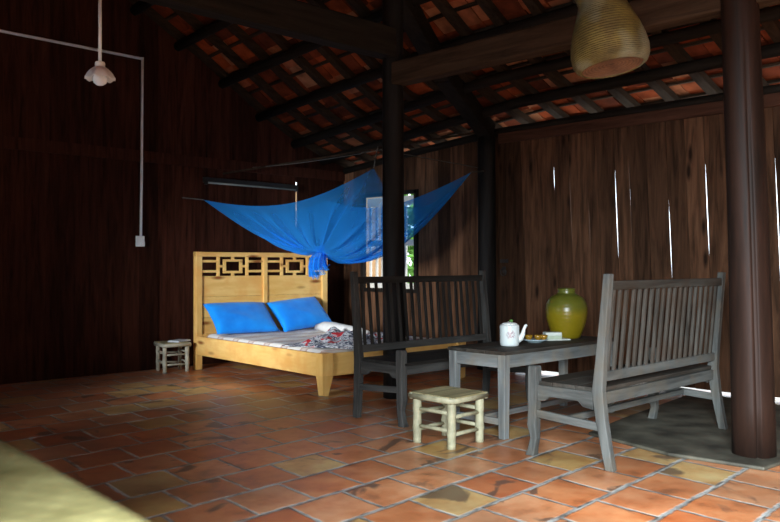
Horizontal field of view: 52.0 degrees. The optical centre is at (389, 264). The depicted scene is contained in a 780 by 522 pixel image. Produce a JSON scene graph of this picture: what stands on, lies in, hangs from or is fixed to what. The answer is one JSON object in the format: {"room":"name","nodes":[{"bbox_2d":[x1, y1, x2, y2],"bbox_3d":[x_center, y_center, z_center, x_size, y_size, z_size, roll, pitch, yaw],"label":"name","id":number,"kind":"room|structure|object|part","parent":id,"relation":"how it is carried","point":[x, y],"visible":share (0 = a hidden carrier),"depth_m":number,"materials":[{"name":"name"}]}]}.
{"room":"traditional dwelling","nodes":[
{"label":"traditional dwelling","id":0,"kind":"room"},
{"bbox_2d":[0,0,344,384],"bbox_3d":[-3.356,-1.280,7.080,8.013,4.660,0.059,0,0,-44],"label":"wall","id":1,"kind":"structure","parent":0,"point":[79,297],"depth_m":7.75,"materials":[{"name":"brown wood"}]},
{"bbox_2d":[0,29,143,236],"bbox_3d":[-3.438,-1.171,6.938,2.796,1.782,0.027,0,0,-44],"label":"conduit","id":2,"kind":"object","parent":1,"relation":"attached to","point":[1,31],"visible":1,"depth_m":7.88,"materials":[{"name":"white plastic"}]},
{"bbox_2d":[136,236,144,246],"bbox_3d":[-2.466,-0.235,7.900,0.085,0.105,0.050,0,0,-44],"label":"wall socket","id":3,"kind":"object","parent":1,"relation":"attached to","point":[140,241],"visible":1,"depth_m":7.89,"materials":[{"name":"white plastic"}]},
{"bbox_3d":[-3.383,-1.080,7.028,7.900,0.110,0.022,0,0,-44],"label":"cross rail","id":4,"kind":"part","parent":1,"relation":"part of","materials":[{"name":"brown wood"}]},
{"bbox_2d":[203,177,297,191],"bbox_3d":[-1.513,-0.884,8.806,1.220,0.078,0.065,0,0,-44],"label":"tube light","id":5,"kind":"object","parent":1,"relation":"attached to","point":[206,180],"visible":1,"depth_m":8.75,"materials":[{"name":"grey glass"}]},
{"bbox_2d":[253,149,381,167],"bbox_3d":[-0.792,-0.995,7.569,0.008,0.177,2.930,0,0,-30],"label":"cord","id":6,"kind":"object","parent":1,"relation":"attached to","point":[379,149],"visible":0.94,"depth_m":7.14,"materials":[{"name":"black"}]},
{"bbox_2d":[223,132,474,174],"bbox_3d":[-0.443,-1.165,8.349,2.737,0.389,0.022,0,0,10],"label":"bamboo pole","id":7,"kind":"object","parent":1,"relation":"attached to","point":[452,136],"visible":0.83,"depth_m":8.35,"materials":[{"name":"brown wood"}]},
{"bbox_2d":[0,361,779,521],"bbox_3d":[0.388,1.089,3.320,7.900,0.122,10.800,0,0,-44],"label":"floor","id":8,"kind":"structure","parent":0,"point":[233,441],"depth_m":4.40,"materials":[{"name":"tile"}]},
{"bbox_2d":[0,440,146,521],"bbox_3d":[-0.716,0.688,1.048,0.656,0.725,1.616,0,0,-41],"label":"table","id":9,"kind":"object","parent":8,"relation":"on","point":[31,490],"visible":1,"depth_m":1.12,"materials":[{"name":"yellow wood"}]},
{"bbox_2d":[154,341,191,372],"bbox_3d":[-2.155,0.905,7.918,0.294,0.289,0.294,0,0,-32],"label":"stool","id":10,"kind":"object","parent":8,"relation":"on","point":[164,344],"visible":0.91,"depth_m":7.86,"materials":[{"name":"beige wood"}]},
{"bbox_3d":[-2.308,0.920,7.952,0.046,0.260,0.045,0,0,-32],"label":"leg","id":11,"kind":"part","parent":10,"relation":"part of","materials":[{"name":"brown wood"}]},
{"bbox_3d":[-2.189,0.920,7.765,0.046,0.260,0.045,0,0,-32],"label":"leg","id":12,"kind":"part","parent":10,"relation":"part of","materials":[{"name":"brown wood"}]},
{"bbox_3d":[-2.155,0.766,7.918,0.274,0.010,0.284,0,0,-32],"label":"seat","id":13,"kind":"part","parent":10,"relation":"part of","materials":[{"name":"brown wood"}]},
{"bbox_3d":[-2.155,0.782,7.918,0.294,0.038,0.294,0,0,-32],"label":"seat frame","id":14,"kind":"part","parent":10,"relation":"part of","materials":[{"name":"brown wood"}]},
{"bbox_2d":[168,339,190,341],"bbox_3d":[-2.095,0.752,7.943,0.132,0.013,0.201,0,0,21],"label":"paper","id":15,"kind":"object","parent":10,"relation":"on","point":[176,340],"visible":1,"depth_m":7.89,"materials":[{"name":"white paper"}]},
{"bbox_3d":[-2.121,0.920,8.071,0.046,0.260,0.045,0,0,-32],"label":"leg","id":16,"kind":"part","parent":10,"relation":"part of","materials":[{"name":"brown wood"}]},
{"bbox_3d":[-2.002,0.920,7.884,0.046,0.260,0.045,0,0,-32],"label":"leg","id":17,"kind":"part","parent":10,"relation":"part of","materials":[{"name":"brown wood"}]},
{"bbox_2d":[193,252,465,395],"bbox_3d":[-0.640,0.461,7.737,1.650,1.189,2.215,0,0,-41],"label":"wooden bed","id":18,"kind":"object","parent":8,"relation":"on","point":[268,288],"visible":0.61,"depth_m":8.07,"materials":[{"name":"brown wood"}]},
{"bbox_3d":[-1.932,0.458,8.037,0.070,1.184,0.060,0,0,-41],"label":"head post","id":19,"kind":"part","parent":18,"relation":"part of","materials":[{"name":"brown wood"}]},
{"bbox_3d":[-1.638,0.420,8.300,0.719,0.614,0.022,0,0,-41],"label":"panel","id":20,"kind":"part","parent":18,"relation":"part of","materials":[{"name":"brown wood"}]},
{"bbox_3d":[-1.236,0.805,7.204,0.033,0.185,2.110,0,0,-41],"label":"rail","id":21,"kind":"part","parent":18,"relation":"part of","materials":[{"name":"brown wood"}]},
{"bbox_3d":[-1.343,0.795,8.547,1.490,0.200,0.050,0,0,-41],"label":"rail","id":22,"kind":"part","parent":18,"relation":"part of","materials":[{"name":"brown wood"}]},
{"bbox_3d":[-1.343,-0.108,8.547,1.630,0.048,0.070,0,0,-41],"label":"rail","id":23,"kind":"part","parent":18,"relation":"part of","materials":[{"name":"brown wood"}]},
{"bbox_3d":[-1.056,0.420,8.804,0.719,0.614,0.022,0,0,-41],"label":"panel","id":24,"kind":"part","parent":18,"relation":"part of","materials":[{"name":"brown wood"}]},
{"bbox_2d":[207,328,425,352],"bbox_3d":[-0.629,0.741,7.723,1.540,0.114,2.020,0,0,-41],"label":"mattress","id":25,"kind":"object","parent":18,"relation":"on","point":[274,338],"visible":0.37,"depth_m":7.57,"materials":[{"name":"white fabric"}]},
{"bbox_2d":[203,302,279,334],"bbox_3d":[-1.503,0.533,8.110,0.723,0.306,0.329,0,0,-41],"label":"pillow","id":26,"kind":"object","parent":25,"relation":"on","point":[227,317],"visible":1,"depth_m":8.01,"materials":[{"name":"blue fabric"}]},
{"bbox_2d":[266,296,331,331],"bbox_3d":[-0.967,0.525,8.620,0.322,0.346,0.698,0,0,45],"label":"pillow","id":27,"kind":"object","parent":25,"relation":"on","point":[306,312],"visible":0.96,"depth_m":8.51,"materials":[{"name":"blue fabric"}]},
{"bbox_2d":[315,322,369,333],"bbox_3d":[-0.488,0.629,7.777,0.136,0.127,1.184,0,0,-28],"label":"sheet","id":28,"kind":"object","parent":25,"relation":"on","point":[324,326],"visible":0.51,"depth_m":7.83,"materials":[{"name":"white fabric"}]},
{"bbox_2d":[282,327,418,349],"bbox_3d":[-0.326,0.627,7.081,0.834,0.122,1.045,0,0,26],"label":"patterned blanket","id":29,"kind":"object","parent":25,"relation":"on","point":[334,337],"visible":0.59,"depth_m":6.85,"materials":[{"name":"multicoloured fabric"}]},
{"bbox_3d":[-0.753,0.458,9.058,0.070,1.184,0.060,0,0,-41],"label":"head post","id":30,"kind":"part","parent":18,"relation":"part of","materials":[{"name":"brown wood"}]},
{"bbox_3d":[-0.527,0.882,6.429,0.110,0.347,0.090,0,0,-41],"label":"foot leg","id":31,"kind":"part","parent":18,"relation":"part of","materials":[{"name":"brown wood"}]},
{"bbox_3d":[0.062,0.805,6.925,1.530,0.185,0.030,0,0,-41],"label":"foot rail","id":32,"kind":"part","parent":18,"relation":"part of","materials":[{"name":"brown wood"}]},
{"bbox_3d":[0.637,0.882,7.438,0.110,0.347,0.090,0,0,-41],"label":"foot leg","id":33,"kind":"part","parent":18,"relation":"part of","materials":[{"name":"brown wood"}]},
{"bbox_2d":[382,0,405,398],"bbox_3d":[0.032,-0.589,6.331,0.200,3.281,0.184,0,0,-44],"label":"wooden post","id":34,"kind":"object","parent":8,"relation":"on","point":[392,10],"visible":0.8,"depth_m":6.25,"materials":[{"name":"brown wood"}]},
{"bbox_2d":[138,0,395,58],"bbox_3d":[-1.491,-1.730,4.838,4.241,0.250,0.150,0,0,-44],"label":"tie beam","id":35,"kind":"structure","parent":34,"relation":"attached to","point":[296,19],"depth_m":5.61,"materials":[{"name":"brown wood"}]},
{"bbox_2d":[84,0,115,85],"bbox_3d":[-1.687,-1.326,4.647,0.170,0.568,0.170,0,0,-22],"label":"pendant lamp","id":36,"kind":"object","parent":35,"relation":"hanging from","point":[99,74],"visible":1,"depth_m":4.63,"materials":[{"name":"white plastic"}]},
{"bbox_3d":[-1.687,-1.395,4.647,0.020,0.430,0.019,0,0,-44],"label":"rod","id":37,"kind":"part","parent":36,"relation":"part of","materials":[{"name":"white plastic"}]},
{"bbox_3d":[-1.687,-1.112,4.647,0.170,0.076,0.170,0,0,23],"label":"lamp shade","id":38,"kind":"part","parent":36,"relation":"part of","materials":[{"name":"white ceramic"}]},
{"bbox_3d":[-1.687,-1.093,4.647,0.084,0.103,0.084,0,0,-44],"label":"bulb","id":39,"kind":"part","parent":36,"relation":"part of","materials":[{"name":"white glass"}]},
{"bbox_2d":[391,0,779,85],"bbox_3d":[2.018,-1.490,4.285,0.130,0.200,5.700,0,0,-44],"label":"beam","id":40,"kind":"structure","parent":34,"relation":"attached to","point":[552,37],"depth_m":5.34,"materials":[{"name":"brown wood"}]},
{"bbox_2d":[350,271,533,427],"bbox_3d":[0.422,0.547,5.843,1.460,1.005,0.529,0,0,-44],"label":"slatted bench","id":41,"kind":"object","parent":8,"relation":"on","point":[401,364],"visible":0.87,"depth_m":5.71,"materials":[{"name":"grey wood"}]},
{"bbox_3d":[-0.228,0.547,5.504,0.044,1.005,0.105,0,0,-44],"label":"leg","id":42,"kind":"part","parent":41,"relation":"part of","materials":[{"name":"grey wood"}]},
{"bbox_3d":[0.080,0.801,5.189,0.056,0.497,0.073,0,0,-44],"label":"leg","id":43,"kind":"part","parent":41,"relation":"part of","materials":[{"name":"grey wood"}]},
{"bbox_3d":[0.443,0.648,5.822,1.398,0.022,0.436,0,0,-44],"label":"seat","id":44,"kind":"part","parent":41,"relation":"part of","materials":[{"name":"grey wood"}]},
{"bbox_3d":[0.254,0.105,6.015,1.360,0.046,0.034,0,0,-44],"label":"rail","id":45,"kind":"part","parent":41,"relation":"part of","materials":[{"name":"grey wood"}]},
{"bbox_3d":[0.284,0.578,5.984,1.360,0.050,0.028,0,0,-44],"label":"rail","id":46,"kind":"part","parent":41,"relation":"part of","materials":[{"name":"grey wood"}]},
{"bbox_3d":[0.775,0.547,6.486,0.044,1.005,0.105,0,0,-44],"label":"leg","id":47,"kind":"part","parent":41,"relation":"part of","materials":[{"name":"grey wood"}]},
{"bbox_3d":[1.083,0.801,6.171,0.056,0.497,0.073,0,0,-44],"label":"leg","id":48,"kind":"part","parent":41,"relation":"part of","materials":[{"name":"grey wood"}]},
{"bbox_2d":[408,386,488,449],"bbox_3d":[0.347,0.900,4.741,0.344,0.299,0.344,0,0,44],"label":"stool","id":49,"kind":"object","parent":8,"relation":"on","point":[449,397],"visible":1,"depth_m":4.71,"materials":[{"name":"beige wood"}]},
{"bbox_3d":[0.161,0.915,4.737,0.056,0.270,0.057,0,0,44],"label":"leg","id":50,"kind":"part","parent":49,"relation":"part of","materials":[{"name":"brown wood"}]},
{"bbox_3d":[0.342,0.915,4.926,0.056,0.270,0.057,0,0,44],"label":"leg","id":51,"kind":"part","parent":49,"relation":"part of","materials":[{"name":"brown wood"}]},
{"bbox_3d":[0.347,0.756,4.741,0.334,0.010,0.324,0,0,44],"label":"seat","id":52,"kind":"part","parent":49,"relation":"part of","materials":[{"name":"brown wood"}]},
{"bbox_3d":[0.347,0.772,4.741,0.344,0.038,0.344,0,0,44],"label":"seat frame","id":53,"kind":"part","parent":49,"relation":"part of","materials":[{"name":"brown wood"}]},
{"bbox_3d":[0.351,0.915,4.556,0.056,0.270,0.057,0,0,44],"label":"leg","id":54,"kind":"part","parent":49,"relation":"part of","materials":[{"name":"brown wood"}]},
{"bbox_3d":[0.532,0.915,4.746,0.056,0.270,0.057,0,0,44],"label":"leg","id":55,"kind":"part","parent":49,"relation":"part of","materials":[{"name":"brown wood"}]},
{"bbox_2d":[477,135,495,369],"bbox_3d":[0.975,-0.125,8.066,0.191,2.350,0.190,0,0,-44],"label":"wooden post","id":56,"kind":"object","parent":8,"relation":"on","point":[486,193],"visible":0.82,"depth_m":7.99,"materials":[{"name":"brown wood"}]},
{"bbox_2d":[182,146,483,277],"bbox_3d":[-0.496,-0.455,8.135,2.202,1.192,2.464,0,0,-44],"label":"net","id":57,"kind":"object","parent":56,"relation":"hanging from","point":[316,238],"visible":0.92,"depth_m":8.20,"materials":[{"name":"blue fabric"}]},
{"bbox_3d":[-0.552,-0.825,9.397,0.523,0.160,0.012,0,0,-44],"label":"cord","id":58,"kind":"part","parent":57,"relation":"part of","materials":[{"name":"blue fabric"}]},
{"bbox_2d":[381,150,477,167],"bbox_3d":[0.411,-0.948,7.205,0.008,0.072,1.947,0,0,29],"label":"cord","id":59,"kind":"object","parent":56,"relation":"attached to","point":[381,150],"visible":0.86,"depth_m":7.25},
{"bbox_2d":[403,0,494,136],"bbox_3d":[0.477,-1.817,7.193,0.164,1.098,2.104,0,0,30],"label":"beam","id":60,"kind":"structure","parent":56,"relation":"on","point":[416,25],"depth_m":7.23,"materials":[{"name":"brown wood"}]},
{"bbox_2d":[448,336,614,439],"bbox_3d":[0.990,0.785,5.392,1.300,0.530,0.457,0,0,-44],"label":"table","id":61,"kind":"object","parent":8,"relation":"on","point":[487,354],"visible":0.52,"depth_m":5.05,"materials":[{"name":"grey wood"}]},
{"bbox_3d":[0.414,0.796,5.101,0.056,0.508,0.056,0,0,-44],"label":"leg","id":62,"kind":"part","parent":61,"relation":"part of","materials":[{"name":"grey wood"}]},
{"bbox_3d":[0.687,0.796,4.823,0.056,0.508,0.056,0,0,-44],"label":"leg","id":63,"kind":"part","parent":61,"relation":"part of","materials":[{"name":"grey wood"}]},
{"bbox_2d":[500,319,526,346],"bbox_3d":[0.787,0.435,5.149,0.149,0.169,0.148,0,0,-44],"label":"teapot","id":64,"kind":"object","parent":61,"relation":"on","point":[509,331],"visible":1,"depth_m":5.10,"materials":[{"name":"ceramic"}]},
{"bbox_3d":[0.770,0.374,5.149,0.100,0.015,0.100,0,0,-44],"label":"lid","id":65,"kind":"part","parent":64,"relation":"part of","materials":[{"name":"ceramic"}]},
{"bbox_3d":[0.847,0.441,5.152,0.078,0.124,0.044,0,0,-5],"label":"spout","id":66,"kind":"part","parent":64,"relation":"part of","materials":[{"name":"ceramic"}]},
{"bbox_2d":[523,338,547,342],"bbox_3d":[0.976,0.508,5.378,0.176,0.023,0.175,0,0,-44],"label":"dish","id":67,"kind":"object","parent":61,"relation":"on","point":[533,340],"visible":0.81,"depth_m":5.33,"materials":[{"name":"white ceramic"}]},
{"bbox_2d":[525,335,532,339],"bbox_3d":[0.933,0.489,5.376,0.056,0.037,0.056,0,0,-44],"label":"tea cup","id":68,"kind":"object","parent":67,"relation":"on","point":[528,337],"visible":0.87,"depth_m":5.36,"materials":[{"name":"orange ceramic"}]},
{"bbox_2d":[534,335,541,339],"bbox_3d":[0.994,0.489,5.368,0.056,0.037,0.056,0,0,-44],"label":"tea cup","id":69,"kind":"object","parent":67,"relation":"on","point":[537,337],"visible":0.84,"depth_m":5.35,"materials":[{"name":"orange ceramic"}]},
{"bbox_2d":[547,338,570,340],"bbox_3d":[1.144,0.515,5.550,0.190,0.009,0.110,0,0,-14],"label":"tray","id":70,"kind":"object","parent":61,"relation":"on","point":[562,338],"visible":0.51,"depth_m":5.50,"materials":[{"name":"white ceramic"}]},
{"bbox_2d":[547,336,561,338],"bbox_3d":[1.119,0.498,5.525,0.120,0.025,0.075,0,0,-11],"label":"box","id":71,"kind":"object","parent":70,"relation":"on","point":[548,337],"visible":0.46,"depth_m":5.49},
{"bbox_2d":[543,332,561,335],"bbox_3d":[1.122,0.475,5.526,0.115,0.022,0.070,0,0,-6],"label":"box","id":72,"kind":"object","parent":71,"relation":"on","point":[544,333],"visible":0.89,"depth_m":5.49,"materials":[{"name":"white cardboard"}]},
{"bbox_3d":[1.293,0.796,5.962,0.056,0.508,0.056,0,0,-44],"label":"leg","id":73,"kind":"part","parent":61,"relation":"part of","materials":[{"name":"grey wood"}]},
{"bbox_2d":[546,288,587,338],"bbox_3d":[1.262,0.343,5.715,0.294,0.354,0.294,0,0,-44],"label":"ceramic jar","id":74,"kind":"object","parent":61,"relation":"on","point":[566,310],"visible":0.95,"depth_m":5.61,"materials":[{"name":"green ceramic"}]},
{"bbox_3d":[1.566,0.796,5.683,0.056,0.508,0.056,0,0,-44],"label":"leg","id":75,"kind":"part","parent":61,"relation":"part of","materials":[{"name":"grey wood"}]},
{"bbox_2d":[526,272,727,471],"bbox_3d":[1.441,0.547,4.724,1.420,1.005,0.537,0,0,-44],"label":"slatted bench","id":76,"kind":"object","parent":8,"relation":"on","point":[590,388],"visible":0.98,"depth_m":4.42,"materials":[{"name":"grey wood"}]},
{"bbox_3d":[0.792,0.801,4.412,0.056,0.497,0.073,0,0,-44],"label":"leg","id":77,"kind":"part","parent":76,"relation":"part of","materials":[{"name":"grey wood"}]},
{"bbox_3d":[1.099,0.547,4.099,0.044,1.005,0.123,0,0,-44],"label":"leg","id":78,"kind":"part","parent":76,"relation":"part of","materials":[{"name":"grey wood"}]},
{"bbox_3d":[1.415,0.648,4.751,1.358,0.022,0.426,0,0,-44],"label":"seat","id":79,"kind":"part","parent":76,"relation":"part of","materials":[{"name":"grey wood"}]},
{"bbox_3d":[1.766,0.801,5.367,0.056,0.497,0.073,0,0,-44],"label":"leg","id":80,"kind":"part","parent":76,"relation":"part of","materials":[{"name":"grey wood"}]},
{"bbox_3d":[1.569,0.578,4.593,1.320,0.050,0.028,0,0,-44],"label":"rail","id":81,"kind":"part","parent":76,"relation":"part of","materials":[{"name":"grey wood"}]},
{"bbox_3d":[1.600,0.105,4.562,1.320,0.046,0.034,0,0,-44],"label":"rail","id":82,"kind":"part","parent":76,"relation":"part of","materials":[{"name":"grey wood"}]},
{"bbox_3d":[2.074,0.547,5.053,0.044,1.005,0.123,0,0,-44],"label":"leg","id":83,"kind":"part","parent":76,"relation":"part of","materials":[{"name":"grey wood"}]},
{"bbox_2d":[720,0,776,458],"bbox_3d":[1.934,-0.661,4.355,0.322,3.385,0.224,0,0,8],"label":"wooden post","id":84,"kind":"object","parent":8,"relation":"on","point":[753,414],"visible":1,"depth_m":4.26,"materials":[{"name":"brown wood"}]},
{"bbox_2d":[128,0,779,173],"bbox_3d":[0.443,-2.504,3.814,8.930,3.033,11.229,0,0,-44],"label":"ceiling","id":85,"kind":"structure","parent":0,"point":[328,100],"depth_m":7.64,"materials":[{"name":"tile"}]},
{"bbox_3d":[3.117,-1.255,6.050,0.080,0.286,10.484,0,0,-44],"label":"wall plate","id":86,"kind":"part","parent":85,"relation":"part of","materials":[{"name":"brown wood"}]},
{"bbox_2d":[571,0,649,78],"bbox_3d":[1.099,-1.930,4.011,0.386,1.941,0.396,0,0,-44],"label":"pendant lamp","id":87,"kind":"object","parent":85,"relation":"hanging from","point":[609,39],"visible":1,"depth_m":3.89,"materials":[{"name":"beige wicker"}]},
{"bbox_2d":[582,57,642,77],"bbox_3d":[1.112,-0.998,4.002,0.300,0.015,0.300,-3,-7,-44],"label":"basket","id":88,"kind":"object","parent":87,"relation":"on","point":[603,67],"depth_m":4.02,"materials":[{"name":"beige wicker"}]},
{"bbox_2d":[344,92,779,397],"bbox_3d":[3.136,-0.138,6.019,0.058,2.375,10.792,0,0,-44],"label":"wall","id":89,"kind":"structure","parent":0,"point":[551,237],"depth_m":7.36,"materials":[{"name":"brown wood"}]},
{"bbox_2d":[359,189,418,292],"bbox_3d":[0.008,-0.265,9.245,0.118,1.159,0.950,0,0,-44],"label":"window","id":90,"kind":"structure","parent":89,"relation":"in","point":[375,202],"depth_m":9.40,"materials":[{"name":"white paint"}]},
{"bbox_2d":[500,259,507,275],"bbox_3d":[1.140,0.027,8.017,0.024,0.168,0.100,0,0,-44],"label":"ring latch","id":91,"kind":"object","parent":89,"relation":"attached to","point":[503,269],"visible":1,"depth_m":8.01,"materials":[{"name":"metal"}]},
{"bbox_3d":[3.970,-1.275,5.147,0.030,0.100,8.200,0,0,-44],"label":"rail","id":92,"kind":"part","parent":89,"relation":"part of","materials":[{"name":"brown wood"}]},
{"label":"outside","id":93,"kind":"structure","parent":0,"visible":0},
{"bbox_2d":[541,371,779,398],"bbox_3d":[17.936,1.180,24.562,50.000,0.100,70.000,0,0,-44],"label":"ground","id":94,"kind":"structure","parent":93,"point":[541,371],"depth_m":7.31,"materials":[{"name":"white"}]},
{"bbox_2d":[366,197,407,287],"bbox_3d":[-1.464,-0.150,15.502,0.250,2.800,4.800,0,0,-44],"label":"wall","id":95,"kind":"structure","parent":94,"relation":"on","point":[379,215],"depth_m":14.11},
{"bbox_2d":[404,194,413,283],"bbox_3d":[0.824,-0.588,12.779,1.858,3.439,1.862,0,0,-44],"label":"bush","id":96,"kind":"object","parent":94,"relation":"on","point":[410,249],"visible":0.02,"depth_m":12.51,"materials":[{"name":"green plant"}]}
]}

